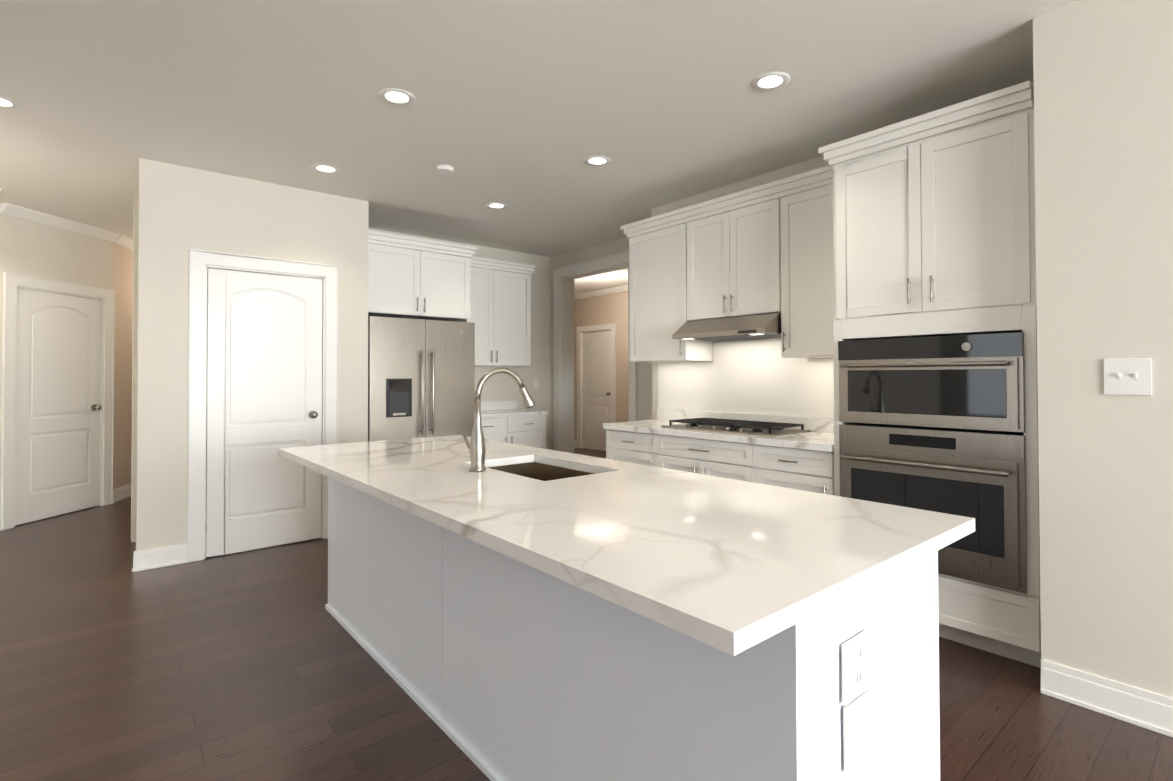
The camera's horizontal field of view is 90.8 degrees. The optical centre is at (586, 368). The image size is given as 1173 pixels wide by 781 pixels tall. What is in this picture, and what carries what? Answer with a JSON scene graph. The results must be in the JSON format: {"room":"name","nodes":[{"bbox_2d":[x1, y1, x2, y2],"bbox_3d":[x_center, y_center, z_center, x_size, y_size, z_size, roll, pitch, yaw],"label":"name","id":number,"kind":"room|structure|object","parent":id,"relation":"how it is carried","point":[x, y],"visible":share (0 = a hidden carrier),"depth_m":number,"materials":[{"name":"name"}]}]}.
{"room":"kitchen","nodes":[
{"label":"kitchen","id":0,"kind":"room"},
{"bbox_2d":[0,213,112,513],"bbox_3d":[-5.244,-0.040,2.995,0.130,2.790,6.020,0,-1,5],"label":"wall","id":1,"kind":"structure","parent":0,"point":[32,249],"depth_m":5.35,"materials":[{"name":"beige paint"}]},
{"bbox_2d":[15,288,101,524],"bbox_3d":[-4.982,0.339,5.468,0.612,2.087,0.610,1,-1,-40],"label":"hall door","id":2,"kind":"structure","parent":1,"relation":"in","point":[58,409],"depth_m":5.43,"materials":[{"name":"white paint"}]},
{"bbox_2d":[0,203,119,530],"bbox_3d":[-5.161,-0.040,3.009,4.309,2.790,4.298,1,-1,-40],"label":"trim","id":3,"kind":"structure","parent":1,"relation":"attached to","point":[12,282],"depth_m":5.26,"materials":[{"name":"white paint"}]},
{"bbox_2d":[113,242,132,489],"bbox_3d":[-5.385,0.020,7.412,0.130,2.790,3.000,0,-1,-16],"label":"wall","id":4,"kind":"structure","parent":0,"point":[122,286],"depth_m":6.20,"materials":[{"name":"beige paint"}]},
{"bbox_2d":[113,235,132,502],"bbox_3d":[-5.286,0.021,7.440,0.078,2.792,3.000,0,-1,-16],"label":"trim","id":5,"kind":"structure","parent":4,"relation":"attached to","point":[121,493],"depth_m":6.15,"materials":[{"name":"white paint"}]},
{"bbox_2d":[136,158,368,550],"bbox_3d":[-3.667,-0.002,6.141,1.888,2.790,4.247,1,-1,-40],"label":"wall","id":6,"kind":"structure","parent":0,"point":[182,210],"depth_m":4.09,"materials":[{"name":"beige paint"}]},
{"bbox_2d":[132,249,338,571],"bbox_3d":[-3.716,0.290,6.086,1.795,2.211,4.279,1,-1,-40],"label":"trim","id":7,"kind":"structure","parent":6,"relation":"attached to","point":[193,549],"depth_m":4.13,"materials":[{"name":"white paint"}]},
{"bbox_2d":[206,268,321,556],"bbox_3d":[-2.428,0.317,4.402,0.793,2.088,0.119,1,-1,-40],"label":"pantry door","id":8,"kind":"structure","parent":6,"relation":"in","point":[264,367],"depth_m":4.39,"materials":[{"name":"white paint"}]},
{"bbox_2d":[131,190,550,541],"bbox_3d":[-1.993,-0.008,6.019,4.300,2.790,0.150,1,-1,-40],"label":"wall","id":9,"kind":"structure","parent":0,"point":[500,387],"depth_m":6.90,"materials":[{"name":"beige paint"}]},
{"bbox_2d":[368,230,477,321],"bbox_3d":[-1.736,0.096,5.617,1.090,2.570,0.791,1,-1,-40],"label":"upper cabinet","id":10,"kind":"object","parent":9,"relation":"attached to","point":[415,278],"visible":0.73,"depth_m":5.34,"materials":[{"name":"white paint"}]},
{"bbox_2d":[470,256,536,365],"bbox_3d":[-1.087,-0.605,6.438,1.040,1.150,0.377,1,-1,-40],"label":"upper cabinet","id":11,"kind":"object","parent":9,"relation":"attached to","point":[500,304],"visible":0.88,"depth_m":6.38,"materials":[{"name":"white paint"}]},
{"bbox_2d":[534,378,538,387],"bbox_3d":[-0.614,0.183,7.064,0.074,0.120,0.008,1,-1,-40],"label":"outlet","id":12,"kind":"object","parent":9,"relation":"attached to","point":[536,382],"visible":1,"depth_m":7.06,"materials":[{"name":"white plastic"}]},
{"bbox_2d":[0,0,1079,293],"bbox_3d":[-1.220,-1.506,3.006,16.000,0.120,18.500,1,-1,-40],"label":"ceiling","id":13,"kind":"structure","parent":0,"point":[522,110],"depth_m":3.06,"materials":[{"name":"white paint"}]},
{"bbox_2d":[0,96,20,108],"bbox_3d":[-3.170,-1.436,3.108,0.189,0.006,0.189,0,-1,5],"label":"recessed light","id":14,"kind":"object","parent":13,"relation":"in","point":[6,103],"depth_m":3.14,"materials":[{"name":"white paint"}]},
{"bbox_2d":[311,164,339,173],"bbox_3d":[-1.865,-1.426,4.134,0.189,0.006,0.189,0,-1,5],"label":"recessed light","id":15,"kind":"object","parent":13,"relation":"in","point":[323,168],"depth_m":4.12,"materials":[{"name":"white paint"}]},
{"bbox_2d":[378,88,415,105],"bbox_3d":[-1.008,-1.442,3.078,0.189,0.006,0.189,0,-1,5],"label":"recessed light","id":16,"kind":"object","parent":13,"relation":"in","point":[394,96],"depth_m":3.07,"materials":[{"name":"white paint"}]},
{"bbox_2d":[437,165,453,173],"bbox_3d":[-1.007,-1.416,4.121,0.120,0.030,0.120,1,-1,-40],"label":"smoke detector","id":17,"kind":"object","parent":13,"relation":"attached to","point":[445,169],"visible":1,"depth_m":4.09,"materials":[{"name":"white plastic"}]},
{"bbox_2d":[486,202,506,208],"bbox_3d":[-0.783,-1.416,5.038,0.189,0.006,0.189,0,-1,5],"label":"recessed light","id":18,"kind":"object","parent":13,"relation":"in","point":[494,205],"depth_m":5.03,"materials":[{"name":"white paint"}]},
{"bbox_2d":[584,156,610,165],"bbox_3d":[0.075,-1.433,3.996,0.189,0.006,0.189,0,-1,5],"label":"recessed light","id":19,"kind":"object","parent":13,"relation":"in","point":[592,160],"depth_m":3.99,"materials":[{"name":"white paint"}]},
{"bbox_2d":[751,72,789,90],"bbox_3d":[0.931,-1.449,2.926,0.189,0.006,0.189,0,-1,5],"label":"recessed light","id":20,"kind":"object","parent":13,"relation":"in","point":[769,81],"depth_m":2.92,"materials":[{"name":"white paint"}]},
{"bbox_2d":[0,448,1172,780],"bbox_3d":[-1.213,1.404,2.966,16.000,0.120,18.500,1,-1,-40],"label":"floor","id":21,"kind":"structure","parent":0,"point":[262,664],"depth_m":2.39,"materials":[{"name":"brown wood"}]},
{"bbox_2d":[368,316,474,441],"bbox_3d":[-1.705,0.472,5.505,0.995,1.815,0.936,1,-1,-40],"label":"refrigerator","id":22,"kind":"object","parent":21,"relation":"on","point":[421,378],"visible":0.56,"depth_m":5.16,"materials":[{"name":"grey metal"}]},
{"bbox_2d":[481,401,547,448],"bbox_3d":[-1.013,0.882,6.303,1.006,1.014,0.647,1,-1,-40],"label":"base cabinet","id":23,"kind":"object","parent":21,"relation":"on","point":[506,421],"visible":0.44,"depth_m":6.21,"materials":[{"name":"white paint"}]},
{"bbox_2d":[606,430,654,465],"bbox_3d":[0.576,0.922,4.627,0.629,0.879,0.559,1,-1,-40],"label":"base cabinet","id":24,"kind":"object","parent":21,"relation":"on","point":[632,448],"depth_m":4.42,"materials":[{"name":"white paint"}]},
{"bbox_2d":[603,420,650,433],"bbox_3d":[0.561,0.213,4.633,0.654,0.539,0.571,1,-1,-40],"label":"countertop","id":25,"kind":"structure","parent":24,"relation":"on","point":[633,427],"depth_m":4.49,"materials":[{"name":"white stone"}]},
{"bbox_2d":[325,475,939,780],"bbox_3d":[-0.266,0.894,2.381,0.725,0.879,2.885,1,-1,-40],"label":"kitchen island","id":26,"kind":"object","parent":21,"relation":"on","point":[514,612],"depth_m":1.47,"materials":[{"name":"paint"}]},
{"bbox_2d":[278,435,974,658],"bbox_3d":[-0.311,0.437,2.350,1.080,0.035,2.956,1,-1,-40],"label":"island countertop","id":27,"kind":"structure","parent":26,"relation":"on","point":[729,566],"depth_m":1.47,"materials":[{"name":"white stone"}]},
{"bbox_2d":[463,367,535,471],"bbox_3d":[-0.371,0.208,2.478,0.319,0.424,0.133,1,-1,-40],"label":"faucet","id":28,"kind":"object","parent":27,"relation":"on","point":[476,448],"visible":1,"depth_m":2.37,"materials":[{"name":"silver metal"}]},
{"bbox_2d":[486,459,585,478],"bbox_3d":[-0.206,0.567,2.491,0.393,0.246,0.629,1,-1,-40],"label":"sink","id":29,"kind":"object","parent":27,"relation":"in","point":[527,466],"depth_m":2.76,"materials":[{"name":"metal"}]},
{"bbox_2d":[655,438,750,481],"bbox_3d":[1.015,0.914,4.102,0.629,0.879,0.810,1,-1,-40],"label":"base cabinet","id":30,"kind":"object","parent":21,"relation":"on","point":[706,458],"depth_m":3.88,"materials":[{"name":"white paint"}]},
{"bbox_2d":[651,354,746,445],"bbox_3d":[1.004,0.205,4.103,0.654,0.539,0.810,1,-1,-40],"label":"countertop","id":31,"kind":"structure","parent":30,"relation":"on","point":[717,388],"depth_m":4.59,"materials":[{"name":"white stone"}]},
{"bbox_2d":[661,418,810,436],"bbox_3d":[1.039,0.407,4.115,0.485,0.050,0.920,1,-1,-40],"label":"cooktop","id":32,"kind":"object","parent":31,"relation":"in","point":[760,428],"visible":1,"depth_m":3.96,"materials":[{"name":"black metal"}]},
{"bbox_2d":[751,446,833,494],"bbox_3d":[1.441,0.906,3.593,0.629,0.879,0.517,1,-1,-40],"label":"base cabinet","id":33,"kind":"object","parent":21,"relation":"on","point":[791,469],"depth_m":3.38,"materials":[{"name":"white paint"}]},
{"bbox_2d":[747,354,833,453],"bbox_3d":[1.430,0.197,3.594,0.654,0.539,0.519,1,-1,-40],"label":"countertop","id":34,"kind":"structure","parent":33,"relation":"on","point":[763,380],"depth_m":4.01,"materials":[{"name":"white stone"}]},
{"bbox_2d":[818,80,1040,667],"bbox_3d":[1.864,0.052,3.055,0.681,2.570,0.962,1,-1,-40],"label":"tall cabinet","id":35,"kind":"object","parent":21,"relation":"on","point":[934,230],"visible":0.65,"depth_m":2.75,"materials":[{"name":"white paint"}]},
{"bbox_2d":[838,332,1024,432],"bbox_3d":[1.814,0.067,2.982,0.593,0.439,0.824,1,-1,-40],"label":"microwave oven","id":36,"kind":"object","parent":35,"relation":"in","point":[975,382],"visible":0.96,"depth_m":2.77,"materials":[{"name":"grey"}]},
{"bbox_2d":[839,423,1026,592],"bbox_3d":[1.832,0.642,2.988,0.649,0.684,0.824,1,-1,-40],"label":"wall oven","id":37,"kind":"object","parent":35,"relation":"in","point":[979,476],"visible":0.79,"depth_m":2.70,"materials":[{"name":"grey metal"}]},
{"bbox_2d":[550,237,651,449],"bbox_3d":[-0.160,0.001,7.023,0.200,2.790,3.860,1,-1,-40],"label":"wall","id":38,"kind":"structure","parent":0,"point":[644,369],"depth_m":6.51,"materials":[{"name":"beige paint"}]},
{"bbox_2d":[553,251,636,453],"bbox_3d":[0.120,0.079,6.686,0.248,2.629,1.514,1,-1,-40],"label":"door frame","id":39,"kind":"structure","parent":38,"relation":"attached to","point":[564,426],"depth_m":7.07,"materials":[{"name":"white paint"}]},
{"bbox_2d":[574,291,628,439],"bbox_3d":[1.110,0.027,9.167,0.200,2.790,7.000,1,-1,-40],"label":"wall","id":40,"kind":"structure","parent":0,"point":[607,308],"depth_m":9.72,"materials":[{"name":"beige paint"}]},
{"bbox_2d":[582,331,611,450],"bbox_3d":[0.174,0.393,10.143,0.119,2.077,0.813,1,-1,-40],"label":"hall door","id":41,"kind":"structure","parent":40,"relation":"in","point":[596,390],"depth_m":10.16,"materials":[{"name":"white paint"}]},
{"bbox_2d":[574,285,627,447],"bbox_3d":[1.062,0.028,9.127,0.225,2.793,6.800,1,-1,-40],"label":"trim","id":42,"kind":"structure","parent":40,"relation":"attached to","point":[611,327],"depth_m":10.23,"materials":[{"name":"white paint"}]},
{"bbox_2d":[651,156,827,419],"bbox_3d":[1.803,-0.042,4.246,0.750,2.790,2.920,1,-1,-40],"label":"wall","id":43,"kind":"structure","parent":0,"point":[792,170],"depth_m":4.51,"materials":[{"name":"beige paint"}]},
{"bbox_2d":[621,165,833,361],"bbox_3d":[1.067,-0.640,4.251,0.379,1.150,1.972,1,-1,-40],"label":"upper cabinet","id":44,"kind":"object","parent":43,"relation":"attached to","point":[767,248],"visible":0.83,"depth_m":4.04,"materials":[{"name":"white paint"}]},
{"bbox_2d":[672,312,780,340],"bbox_3d":[1.074,-0.290,4.142,0.498,0.144,0.780,1,-1,-40],"label":"range hood","id":45,"kind":"object","parent":44,"relation":"attached to","point":[761,326],"visible":0.9,"depth_m":3.99,"materials":[{"name":"silver metal"}]},
{"bbox_2d":[1033,0,1172,697],"bbox_3d":[4.673,-0.103,0.298,1.610,2.790,6.820,1,-1,-40],"label":"wall","id":46,"kind":"structure","parent":0,"point":[1103,107],"depth_m":2.24,"materials":[{"name":"beige paint"}]},
{"bbox_2d":[1040,659,1172,737],"bbox_3d":[4.019,1.221,-0.205,0.026,0.138,6.720,1,-1,-40],"label":"baseboard","id":47,"kind":"structure","parent":46,"relation":"attached to","point":[1146,709],"depth_m":2.21,"materials":[{"name":"white paint"}]},
{"bbox_2d":[1104,358,1151,394],"bbox_3d":[2.038,0.031,2.181,0.015,0.137,0.132,1,-1,-40],"label":"switch plate","id":48,"kind":"object","parent":46,"relation":"attached to","point":[1130,376],"visible":1,"depth_m":2.18,"materials":[{"name":"white plastic"}]}
]}

